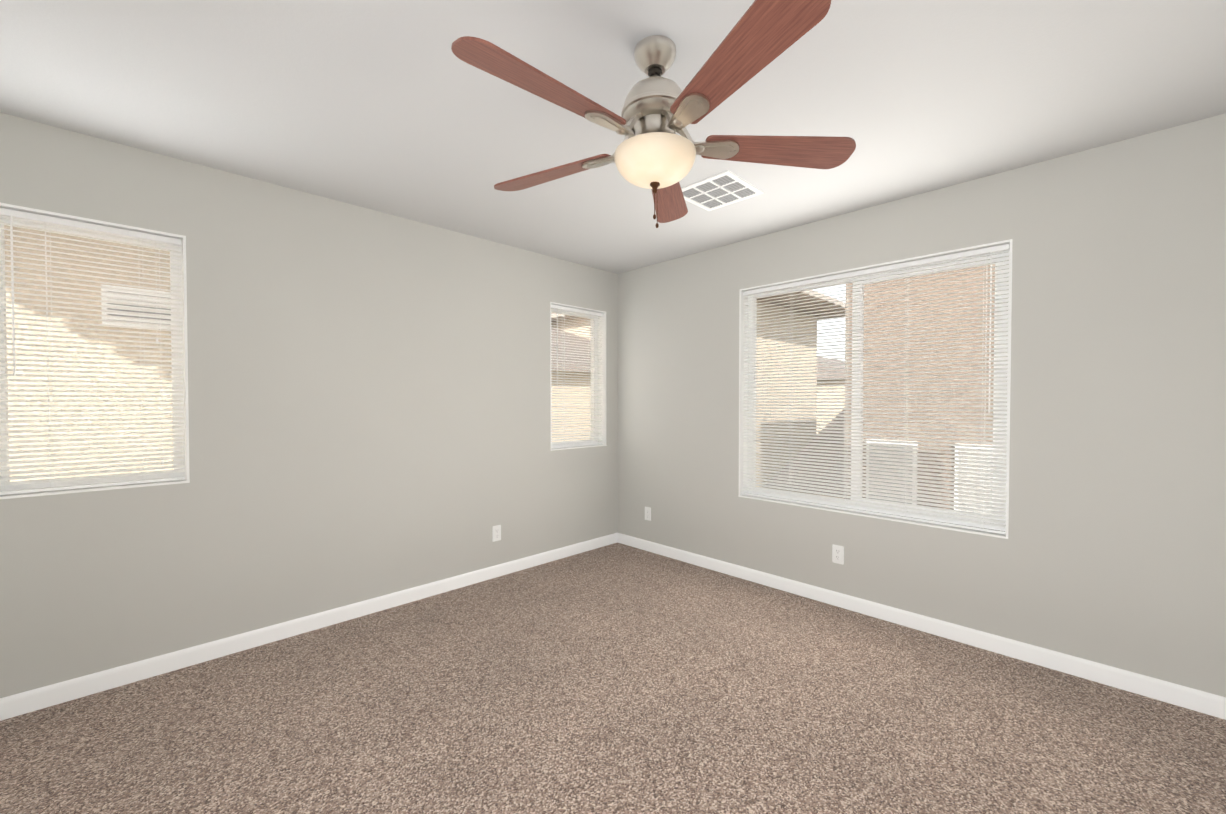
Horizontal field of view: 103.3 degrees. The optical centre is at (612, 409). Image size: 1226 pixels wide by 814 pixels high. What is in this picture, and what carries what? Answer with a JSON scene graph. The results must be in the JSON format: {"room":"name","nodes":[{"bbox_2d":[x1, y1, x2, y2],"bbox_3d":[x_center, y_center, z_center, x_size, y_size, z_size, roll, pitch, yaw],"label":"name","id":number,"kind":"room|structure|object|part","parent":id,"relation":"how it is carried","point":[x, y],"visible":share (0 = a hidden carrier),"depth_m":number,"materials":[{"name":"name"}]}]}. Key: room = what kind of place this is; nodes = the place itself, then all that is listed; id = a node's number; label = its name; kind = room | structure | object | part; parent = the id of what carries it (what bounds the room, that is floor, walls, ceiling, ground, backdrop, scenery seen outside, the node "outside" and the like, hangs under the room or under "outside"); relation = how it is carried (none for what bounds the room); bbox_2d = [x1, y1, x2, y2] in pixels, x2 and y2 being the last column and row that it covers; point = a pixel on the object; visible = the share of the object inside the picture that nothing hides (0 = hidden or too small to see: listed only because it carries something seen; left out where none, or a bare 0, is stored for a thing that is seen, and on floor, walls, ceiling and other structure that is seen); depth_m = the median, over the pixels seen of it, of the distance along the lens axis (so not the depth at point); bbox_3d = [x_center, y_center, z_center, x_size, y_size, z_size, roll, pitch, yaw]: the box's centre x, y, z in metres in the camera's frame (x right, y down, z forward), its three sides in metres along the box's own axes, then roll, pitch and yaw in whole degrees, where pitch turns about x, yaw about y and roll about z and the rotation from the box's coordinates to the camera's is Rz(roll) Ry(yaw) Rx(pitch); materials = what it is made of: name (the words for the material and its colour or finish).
{"room":"empty bedroom","nodes":[
{"label":"empty bedroom","id":0,"kind":"room"},
{"bbox_2d":[0,112,617,697],"bbox_3d":[-1.368,0.010,3.139,4.120,2.440,0.160,-1,1,-45],"label":"wall","id":1,"kind":"structure","parent":0,"point":[370,402],"depth_m":2.67,"materials":[{"name":"beige paint"}]},
{"bbox_2d":[0,203,189,498],"bbox_3d":[-2.329,-0.239,2.180,0.620,1.190,0.159,-1,1,-45],"label":"window","id":2,"kind":"structure","parent":1,"relation":"in","point":[183,307],"depth_m":2.23,"materials":[{"name":"paint"}]},
{"bbox_2d":[0,208,184,494],"bbox_3d":[-2.301,-0.238,2.152,0.588,1.162,0.037,-1,1,-45],"label":"window blind","id":3,"kind":"object","parent":2,"relation":"attached to","point":[10,213],"visible":1,"depth_m":2.14,"materials":[{"name":"white plastic"}]},
{"bbox_2d":[0,532,617,720],"bbox_3d":[-1.307,1.188,3.098,3.800,0.086,0.013,-1,1,-45],"label":"baseboard","id":4,"kind":"structure","parent":1,"relation":"attached to","point":[18,704],"depth_m":2.52,"materials":[{"name":"white paint"}]},
{"bbox_2d":[492,525,500,541],"bbox_3d":[-0.850,0.903,3.548,0.070,0.114,0.007,-1,1,-45],"label":"duplex electrical outlet","id":5,"kind":"object","parent":1,"relation":"attached to","point":[496,532],"visible":1,"depth_m":3.54,"materials":[{"name":"white plastic"}]},
{"bbox_2d":[550,302,606,450],"bbox_3d":[-0.332,-0.272,4.150,0.620,1.190,0.159,-1,1,-45],"label":"window","id":6,"kind":"structure","parent":1,"relation":"in","point":[603,371],"depth_m":4.32,"materials":[{"name":"paint"}]},
{"bbox_3d":[-0.377,-0.273,4.195,0.522,1.092,0.004,-1,1,-45],"label":"glass","id":7,"kind":"part","parent":6,"relation":"part of","materials":[{"name":"clear glass"}]},
{"bbox_2d":[551,304,602,447],"bbox_3d":[-0.304,-0.272,4.121,0.588,1.162,0.037,-1,1,-45],"label":"window blind","id":8,"kind":"object","parent":6,"relation":"attached to","point":[576,311],"visible":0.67,"depth_m":4.11,"materials":[{"name":"white plastic"}]},
{"bbox_2d":[0,542,1225,813],"bbox_3d":[0.142,1.356,1.631,4.120,0.200,4.460,-1,1,-45],"label":"floor","id":9,"kind":"structure","parent":0,"point":[616,678],"depth_m":1.94,"materials":[{"name":"carpet"}]},
{"bbox_2d":[0,0,1225,273],"bbox_3d":[0.142,-1.284,1.587,4.120,0.200,4.460,-1,1,-45],"label":"ceiling","id":10,"kind":"structure","parent":0,"point":[398,108],"depth_m":1.83,"materials":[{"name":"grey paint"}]},
{"bbox_2d":[451,0,855,227],"bbox_3d":[0.099,-0.893,1.577,1.275,0.581,1.315,-1,1,-45],"label":"ceiling fan","id":11,"kind":"object","parent":10,"relation":"hanging from","point":[655,153],"visible":1,"depth_m":1.50,"materials":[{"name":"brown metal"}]},
{"bbox_3d":[0.139,-1.102,1.600,0.048,0.044,0.048,-1,1,-45],"label":"rod","id":12,"kind":"part","parent":11,"relation":"part of","materials":[{"name":"grey metal"}]},
{"bbox_3d":[0.139,-0.796,1.605,0.268,0.096,0.268,-1,1,-45],"label":"lamp shade","id":13,"kind":"part","parent":11,"relation":"part of","materials":[{"name":"beige glass"}]},
{"bbox_2d":[681,170,763,210],"bbox_3d":[0.577,-1.199,2.678,0.360,0.007,0.360,-1,1,-45],"label":"ceiling vent","id":14,"kind":"object","parent":10,"relation":"in","point":[723,189],"visible":0.98,"depth_m":2.66,"materials":[{"name":"white metal"}]},
{"bbox_2d":[617,113,1225,696],"bbox_3d":[1.608,0.013,2.942,0.160,2.440,4.300,-1,1,-45],"label":"wall","id":15,"kind":"structure","parent":0,"point":[1111,551],"depth_m":2.33,"materials":[{"name":"beige paint"}]},
{"bbox_2d":[645,507,650,520],"bbox_3d":[0.298,0.892,4.166,0.007,0.114,0.070,-1,1,-45],"label":"duplex electrical outlet","id":16,"kind":"object","parent":15,"relation":"attached to","point":[647,513],"visible":1,"depth_m":4.16,"materials":[{"name":"white plastic"}]},
{"bbox_2d":[832,544,843,564],"bbox_3d":[1.410,0.907,3.039,0.007,0.114,0.070,-1,1,-45],"label":"duplex electrical outlet","id":17,"kind":"object","parent":15,"relation":"attached to","point":[838,554],"visible":1,"depth_m":3.04,"materials":[{"name":"white plastic"}]},
{"bbox_2d":[738,239,1012,538],"bbox_3d":[1.510,-0.111,3.034,0.159,1.505,1.535,-1,1,-45],"label":"window","id":18,"kind":"structure","parent":15,"relation":"in","point":[742,307],"depth_m":2.94,"materials":[{"name":"paint"}]},
{"bbox_2d":[743,244,1009,533],"bbox_3d":[1.481,-0.110,3.006,0.037,1.477,1.503,-1,1,-45],"label":"window blind","id":19,"kind":"object","parent":18,"relation":"attached to","point":[983,251],"visible":1,"depth_m":2.87,"materials":[{"name":"white plastic"}]},
{"bbox_2d":[617,533,1225,719],"bbox_3d":[1.495,1.190,2.954,0.013,0.086,4.127,-1,1,-45],"label":"baseboard","id":20,"kind":"structure","parent":15,"relation":"attached to","point":[1211,704],"depth_m":2.53,"materials":[{"name":"white paint"}]},
{"label":"outside","id":21,"kind":"structure","parent":0,"visible":0},
{"bbox_2d":[765,410,844,497],"bbox_3d":[6.204,0.798,12.352,6.500,1.750,1.700,-1,1,-45],"label":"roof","id":22,"kind":"structure","parent":21,"point":[818,462],"depth_m":10.64,"materials":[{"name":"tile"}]},
{"bbox_3d":[0.339,4.212,13.016,100.000,0.300,100.000,-1,1,-45],"label":"yard","id":23,"kind":"structure","parent":21,"visible":0},
{"bbox_2d":[4,225,172,481],"bbox_3d":[-8.212,-0.024,3.348,10.350,8.500,5.648,-1,1,-45],"label":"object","id":24,"kind":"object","parent":23,"relation":"on","point":[83,306],"depth_m":3.64,"materials":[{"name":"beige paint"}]},
{"bbox_2d":[551,327,589,441],"bbox_3d":[-2.649,0.749,10.219,7.500,6.720,5.700,-1,1,-45],"label":"neighbouring low wing","id":25,"kind":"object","parent":23,"relation":"on","point":[570,382],"depth_m":8.61},
{"bbox_2d":[551,290,844,494],"bbox_3d":[2.019,0.211,13.024,5.300,7.700,7.050,-1,1,-45],"label":"house","id":26,"kind":"structure","parent":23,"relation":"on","point":[763,310],"depth_m":11.49,"materials":[{"name":"beige paint"}]},
{"bbox_2d":[816,357,844,498],"bbox_3d":[8.886,0.706,22.092,7.800,6.400,7.800,-1,1,-45],"label":"house","id":27,"kind":"structure","parent":23,"relation":"on","point":[830,390],"depth_m":17.56,"materials":[{"name":"beige paint"}]},
{"bbox_2d":[844,264,994,514],"bbox_3d":[8.595,1.046,5.120,7.258,6.300,9.240,-1,1,-45],"label":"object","id":28,"kind":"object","parent":23,"relation":"on","point":[937,308],"depth_m":5.26,"materials":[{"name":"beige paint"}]}
]}

